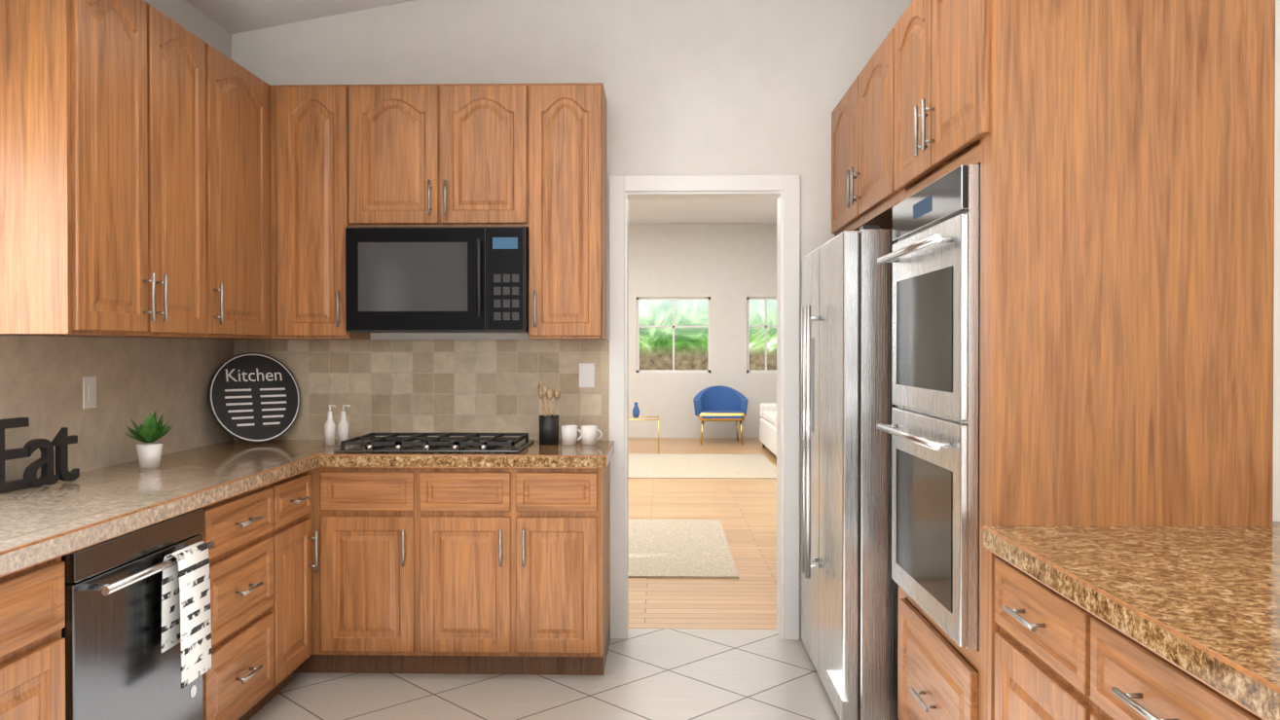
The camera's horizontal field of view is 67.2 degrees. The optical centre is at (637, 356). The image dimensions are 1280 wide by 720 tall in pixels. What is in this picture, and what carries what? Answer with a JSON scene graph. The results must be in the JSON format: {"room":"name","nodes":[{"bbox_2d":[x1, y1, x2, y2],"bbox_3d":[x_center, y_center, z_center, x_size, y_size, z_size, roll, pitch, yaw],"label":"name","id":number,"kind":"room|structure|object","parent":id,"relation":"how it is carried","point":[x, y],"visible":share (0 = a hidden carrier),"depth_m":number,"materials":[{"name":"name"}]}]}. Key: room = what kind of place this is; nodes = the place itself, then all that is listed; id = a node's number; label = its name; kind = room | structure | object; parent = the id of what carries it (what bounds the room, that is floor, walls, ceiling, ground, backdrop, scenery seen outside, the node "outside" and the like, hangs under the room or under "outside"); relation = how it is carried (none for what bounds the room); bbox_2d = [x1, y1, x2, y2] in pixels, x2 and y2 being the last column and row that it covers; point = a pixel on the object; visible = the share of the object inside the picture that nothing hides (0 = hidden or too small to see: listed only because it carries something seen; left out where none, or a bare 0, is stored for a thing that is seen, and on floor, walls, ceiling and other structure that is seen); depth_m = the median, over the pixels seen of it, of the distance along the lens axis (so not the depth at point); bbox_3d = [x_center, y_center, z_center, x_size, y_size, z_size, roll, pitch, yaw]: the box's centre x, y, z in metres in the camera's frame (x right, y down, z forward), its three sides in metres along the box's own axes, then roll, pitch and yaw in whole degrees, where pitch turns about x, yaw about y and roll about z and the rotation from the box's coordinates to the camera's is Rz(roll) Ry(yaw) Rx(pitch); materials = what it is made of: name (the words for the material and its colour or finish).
{"room":"kitchen","nodes":[
{"label":"kitchen","id":0,"kind":"room"},
{"bbox_2d":[0,564,7,646],"bbox_3d":[-1.453,0.572,1.580,0.012,0.184,1.204,0,0,1],"label":"drawer front","id":1,"kind":"structure","parent":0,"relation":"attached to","point":[3,567],"depth_m":2.10,"materials":[{"name":"brown wood"}]},
{"bbox_2d":[1,0,231,339],"bbox_3d":[-2.118,-0.065,0.245,0.140,2.880,9.050,0,0,1],"label":"wall","id":2,"kind":"structure","parent":0,"point":[189,17],"depth_m":4.24,"materials":[{"name":"paint"}]},
{"bbox_2d":[82,375,96,408],"bbox_3d":[-1.953,0.129,3.439,0.009,0.115,0.075,0,0,1],"label":"outlet","id":3,"kind":"object","parent":2,"relation":"attached to","point":[89,392],"visible":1,"depth_m":3.43,"materials":[{"name":"white plastic"}]},
{"bbox_2d":[0,0,214,338],"bbox_3d":[-1.807,-0.634,3.247,0.328,1.130,0.835,0,0,1],"label":"upper cabinet","id":4,"kind":"object","parent":2,"relation":"attached to","point":[134,168],"depth_m":2.99,"materials":[{"name":"brown wood"}]},
{"bbox_2d":[214,47,272,339],"bbox_3d":[-1.790,-0.640,3.947,0.328,1.130,0.565,0,0,1],"label":"upper cabinet","id":5,"kind":"object","parent":2,"relation":"attached to","point":[241,99],"depth_m":3.96,"materials":[{"name":"brown wood"}]},
{"bbox_2d":[185,0,413,34],"bbox_3d":[3.421,-2.104,0.093,11.600,1.315,9.050,0,0,1],"label":"ceiling","id":6,"kind":"structure","parent":0,"point":[233,17],"depth_m":4.46,"materials":[{"name":"paint"}]},
{"bbox_2d":[249,438,840,719],"bbox_3d":[3.301,1.364,5.400,11.900,0.060,19.600,0,0,1],"label":"floor","id":7,"kind":"structure","parent":0,"point":[701,675],"depth_m":4.13,"materials":[{"name":"tile"}]},
{"bbox_2d":[0,650,50,719],"bbox_3d":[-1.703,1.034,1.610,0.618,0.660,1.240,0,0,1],"label":"door","id":8,"kind":"structure","parent":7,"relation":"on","point":[24,675],"depth_m":2.18,"materials":[{"name":"brown wood"}]},
{"bbox_2d":[61,508,215,719],"bbox_3d":[-1.633,0.914,2.682,0.664,0.882,0.666,0,0,1],"label":"dishwasher","id":9,"kind":"object","parent":7,"relation":"on","point":[120,665],"visible":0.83,"depth_m":2.56,"materials":[{"name":"grey metal"}]},
{"bbox_2d":[161,541,211,689],"bbox_3d":[-1.308,0.744,2.795,0.060,0.381,0.175,0,0,1],"label":"dish towel","id":10,"kind":"object","parent":9,"relation":"hanging from","point":[186,621],"visible":1,"depth_m":2.77,"materials":[{"name":"white fabric"}]},
{"bbox_2d":[7,475,280,719],"bbox_3d":[-1.661,0.908,3.304,0.618,0.885,0.562,0,0,1],"label":"base cabinet","id":11,"kind":"object","parent":7,"relation":"on","point":[242,520],"depth_m":3.19,"materials":[{"name":"brown wood"}]},
{"bbox_2d":[0,439,349,564],"bbox_3d":[-1.715,0.445,2.414,0.553,0.055,4.398,0,0,1],"label":"countertop","id":12,"kind":"structure","parent":11,"relation":"on","point":[34,521],"depth_m":2.95,"materials":[{"name":"beige stone"}]},
{"bbox_2d":[0,417,79,493],"bbox_3d":[-1.876,0.298,3.011,0.022,0.221,0.340,0,0,8],"label":"eat letters","id":13,"kind":"object","parent":12,"relation":"on","point":[61,441],"visible":0.96,"depth_m":3.01},
{"bbox_2d":[122,410,180,468],"bbox_3d":[-1.792,0.304,3.555,0.205,0.207,0.160,0,0,1],"label":"potted plant","id":14,"kind":"object","parent":12,"relation":"on","point":[149,432],"visible":1,"depth_m":3.53,"materials":[{"name":"green plant"}]},
{"bbox_2d":[208,352,300,442],"bbox_3d":[-1.749,0.189,4.415,0.420,0.420,0.013,0,-12,-44],"label":"board","id":15,"kind":"object","parent":12,"relation":"on","point":[254,397],"visible":1,"depth_m":4.40,"materials":[{"name":"black paint"}]},
{"bbox_2d":[324,404,349,445],"bbox_3d":[-1.362,0.310,4.367,0.111,0.181,0.050,0,0,-19],"label":"soap bottles","id":16,"kind":"object","parent":12,"relation":"on","point":[330,431],"visible":0.96,"depth_m":4.35,"materials":[{"name":"ceramic"}]},
{"bbox_2d":[272,463,319,691],"bbox_3d":[-1.649,0.904,3.791,0.618,0.885,0.413,0,0,1],"label":"base cabinet","id":17,"kind":"object","parent":7,"relation":"on","point":[299,543],"depth_m":3.82,"materials":[{"name":"brown wood"}]},
{"bbox_2d":[323,452,443,673],"bbox_3d":[-1.106,0.900,4.294,0.403,0.885,0.618,0,0,1],"label":"base cabinet","id":18,"kind":"object","parent":7,"relation":"on","point":[372,500],"depth_m":3.99,"materials":[{"name":"brown wood"}]},
{"bbox_2d":[420,447,614,675],"bbox_3d":[-0.521,0.900,4.279,0.767,0.885,0.618,0,0,1],"label":"base cabinet","id":19,"kind":"object","parent":7,"relation":"on","point":[515,547],"depth_m":3.97,"materials":[{"name":"brown wood"}]},
{"bbox_2d":[333,433,534,452],"bbox_3d":[-0.878,0.380,4.269,0.780,0.043,0.492,0,0,1],"label":"cooktop","id":20,"kind":"object","parent":19,"relation":"in","point":[442,443],"visible":0.98,"depth_m":4.12,"materials":[{"name":"grey metal"}]},
{"bbox_2d":[538,381,560,444],"bbox_3d":[-0.404,0.259,4.398,0.106,0.284,0.101,0,0,1],"label":"utensil crock","id":21,"kind":"object","parent":19,"relation":"on","point":[548,428],"visible":1,"depth_m":4.37,"materials":[{"name":"black ceramic"}]},
{"bbox_2d":[560,425,602,444],"bbox_3d":[-0.253,0.358,4.379,0.190,0.085,0.076,0,0,1],"label":"mugs","id":22,"kind":"object","parent":19,"relation":"on","point":[588,433],"visible":1,"depth_m":4.35,"materials":[{"name":"ceramic"}]},
{"bbox_2d":[628,402,658,454],"bbox_3d":[-0.018,0.939,12.781,0.616,0.649,0.616,0,0,1],"label":"side table","id":23,"kind":"object","parent":7,"relation":"on","point":[636,412],"visible":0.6,"depth_m":12.74,"materials":[{"name":"gold metal"}]},
{"bbox_2d":[628,519,738,578],"bbox_3d":[-0.292,1.317,6.739,1.850,0.011,1.900,0,0,1],"label":"rug","id":24,"kind":"object","parent":7,"relation":"on","point":[678,548],"visible":0.36,"depth_m":6.51,"materials":[{"name":"beige carpet"}]},
{"bbox_2d":[628,453,776,478],"bbox_3d":[0.097,1.280,11.330,3.000,0.011,2.300,0,0,1],"label":"rug","id":25,"kind":"object","parent":7,"relation":"on","point":[692,466],"visible":0.5,"depth_m":11.13,"materials":[{"name":"beige carpet"}]},
{"bbox_2d":[693,385,748,444],"bbox_3d":[1.215,0.856,14.095,0.798,0.822,0.750,0,0,1],"label":"armchair","id":26,"kind":"object","parent":7,"relation":"on","point":[718,403],"visible":1,"depth_m":14.23,"materials":[{"name":"blue fabric"}]},
{"bbox_2d":[759,402,776,456],"bbox_3d":[2.089,0.853,12.428,0.830,0.850,2.000,0,0,1],"label":"sofa","id":27,"kind":"object","parent":7,"relation":"on","point":[768,426],"visible":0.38,"depth_m":12.62,"materials":[{"name":"fabric"}]},
{"bbox_2d":[801,225,898,719],"bbox_3d":[1.136,0.438,3.916,0.918,1.815,1.020,0,0,1],"label":"fridge","id":28,"kind":"object","parent":7,"relation":"on","point":[849,611],"visible":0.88,"depth_m":3.42,"materials":[{"name":"silver metal"}]},
{"bbox_2d":[894,0,1275,719],"bbox_3d":[1.200,0.104,2.841,0.741,2.500,0.940,0,0,1],"label":"tall cabinet","id":29,"kind":"object","parent":7,"relation":"on","point":[1120,152],"visible":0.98,"depth_m":2.37,"materials":[{"name":"brown wood"}]},
{"bbox_2d":[876,164,979,650],"bbox_3d":[0.833,0.129,2.850,0.106,1.250,0.740,0,0,1],"label":"double oven","id":30,"kind":"object","parent":29,"relation":"in","point":[932,427],"visible":1,"depth_m":2.67,"materials":[{"name":"silver metal"}]},
{"bbox_2d":[983,541,1279,719],"bbox_3d":[1.169,0.917,2.111,0.600,0.885,0.530,0,0,1],"label":"base cabinet","id":31,"kind":"object","parent":7,"relation":"on","point":[1038,584],"depth_m":2.03,"materials":[{"name":"brown wood"}]},
{"bbox_2d":[1076,595,1279,719],"bbox_3d":[1.149,0.924,1.305,0.600,0.885,1.082,0,0,1],"label":"base cabinet","id":32,"kind":"object","parent":7,"relation":"on","point":[1138,623],"depth_m":1.57,"materials":[{"name":"brown wood"}]},
{"bbox_2d":[231,0,912,639],"bbox_3d":[-0.068,-0.427,4.644,3.740,3.534,0.150,0,0,1],"label":"wall","id":33,"kind":"structure","parent":0,"point":[726,86],"depth_m":4.56,"materials":[{"name":"paint"}]},
{"bbox_2d":[270,84,370,339],"bbox_3d":[-1.455,-0.644,4.435,0.353,1.130,0.328,0,0,1],"label":"upper cabinet","id":34,"kind":"object","parent":33,"relation":"attached to","point":[310,123],"depth_m":4.27,"materials":[{"name":"brown wood"}]},
{"bbox_2d":[348,83,531,230],"bbox_3d":[-0.878,-0.891,4.419,0.800,0.635,0.328,0,0,1],"label":"upper cabinet","id":35,"kind":"object","parent":33,"relation":"attached to","point":[423,155],"depth_m":4.26,"materials":[{"name":"brown wood"}]},
{"bbox_2d":[345,226,528,332],"bbox_3d":[-0.880,-0.338,4.369,0.790,0.460,0.417,0,0,1],"label":"microwave","id":36,"kind":"object","parent":35,"relation":"attached to","point":[436,279],"visible":0.98,"depth_m":4.20,"materials":[{"name":"black plastic"}]},
{"bbox_2d":[528,82,606,339],"bbox_3d":[-0.314,-0.643,4.407,0.330,1.130,0.328,0,0,1],"label":"upper cabinet","id":37,"kind":"object","parent":33,"relation":"attached to","point":[531,158],"depth_m":4.25,"materials":[{"name":"brown wood"}]},
{"bbox_2d":[579,363,594,387],"bbox_3d":[-0.240,0.090,4.561,0.075,0.115,0.009,0,0,1],"label":"outlet","id":38,"kind":"object","parent":33,"relation":"attached to","point":[586,375],"visible":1,"depth_m":4.56,"materials":[{"name":"white plastic"}]},
{"bbox_2d":[608,174,800,640],"bbox_3d":[0.316,0.242,4.631,0.900,2.195,0.165,0,0,1],"label":"door frame","id":39,"kind":"structure","parent":33,"relation":"attached to","point":[783,190],"depth_m":4.55,"materials":[{"name":"white wood"}]},
{"bbox_2d":[831,28,898,237],"bbox_3d":[1.227,-0.845,3.918,0.741,0.620,1.226,0,0,1],"label":"upper cabinet","id":40,"kind":"object","parent":33,"relation":"attached to","point":[863,193],"visible":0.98,"depth_m":3.77,"materials":[{"name":"brown wood"}]},
{"bbox_2d":[628,223,776,438],"bbox_3d":[0.136,-0.542,14.941,4.860,3.600,0.150,0,0,1],"label":"wall","id":41,"kind":"structure","parent":0,"point":[728,269],"depth_m":14.82,"materials":[{"name":"paint"}]},
{"bbox_2d":[636,296,710,372],"bbox_3d":[0.561,-0.327,14.922,1.150,1.170,0.050,0,0,1],"label":"window","id":42,"kind":"structure","parent":41,"relation":"in","point":[709,339],"depth_m":14.91,"materials":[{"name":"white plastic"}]},
{"bbox_2d":[746,296,776,372],"bbox_3d":[1.985,-0.327,14.887,0.600,1.170,0.050,0,0,1],"label":"window","id":43,"kind":"structure","parent":41,"relation":"in","point":[748,298],"depth_m":14.87,"materials":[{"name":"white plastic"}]},
{"bbox_2d":[628,198,776,223],"bbox_3d":[0.036,-2.032,9.855,5.150,0.060,10.300,0,0,1],"label":"ceiling","id":44,"kind":"structure","parent":0,"point":[709,211],"depth_m":13.53,"materials":[{"name":"paint"}]},
{"bbox_2d":[1272,0,1279,521],"bbox_3d":[1.681,-0.418,3.475,0.185,3.534,2.100,0,0,1],"label":"wall column","id":45,"kind":"structure","parent":0,"point":[1276,424],"depth_m":2.43,"materials":[{"name":"paint"}]},
{"label":"outside","id":46,"kind":"structure","parent":0,"visible":0},
{"bbox_2d":[639,299,776,370],"bbox_3d":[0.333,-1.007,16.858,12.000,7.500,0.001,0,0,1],"label":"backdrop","id":47,"kind":"structure","parent":46,"point":[656,348],"depth_m":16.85,"materials":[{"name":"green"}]}
]}

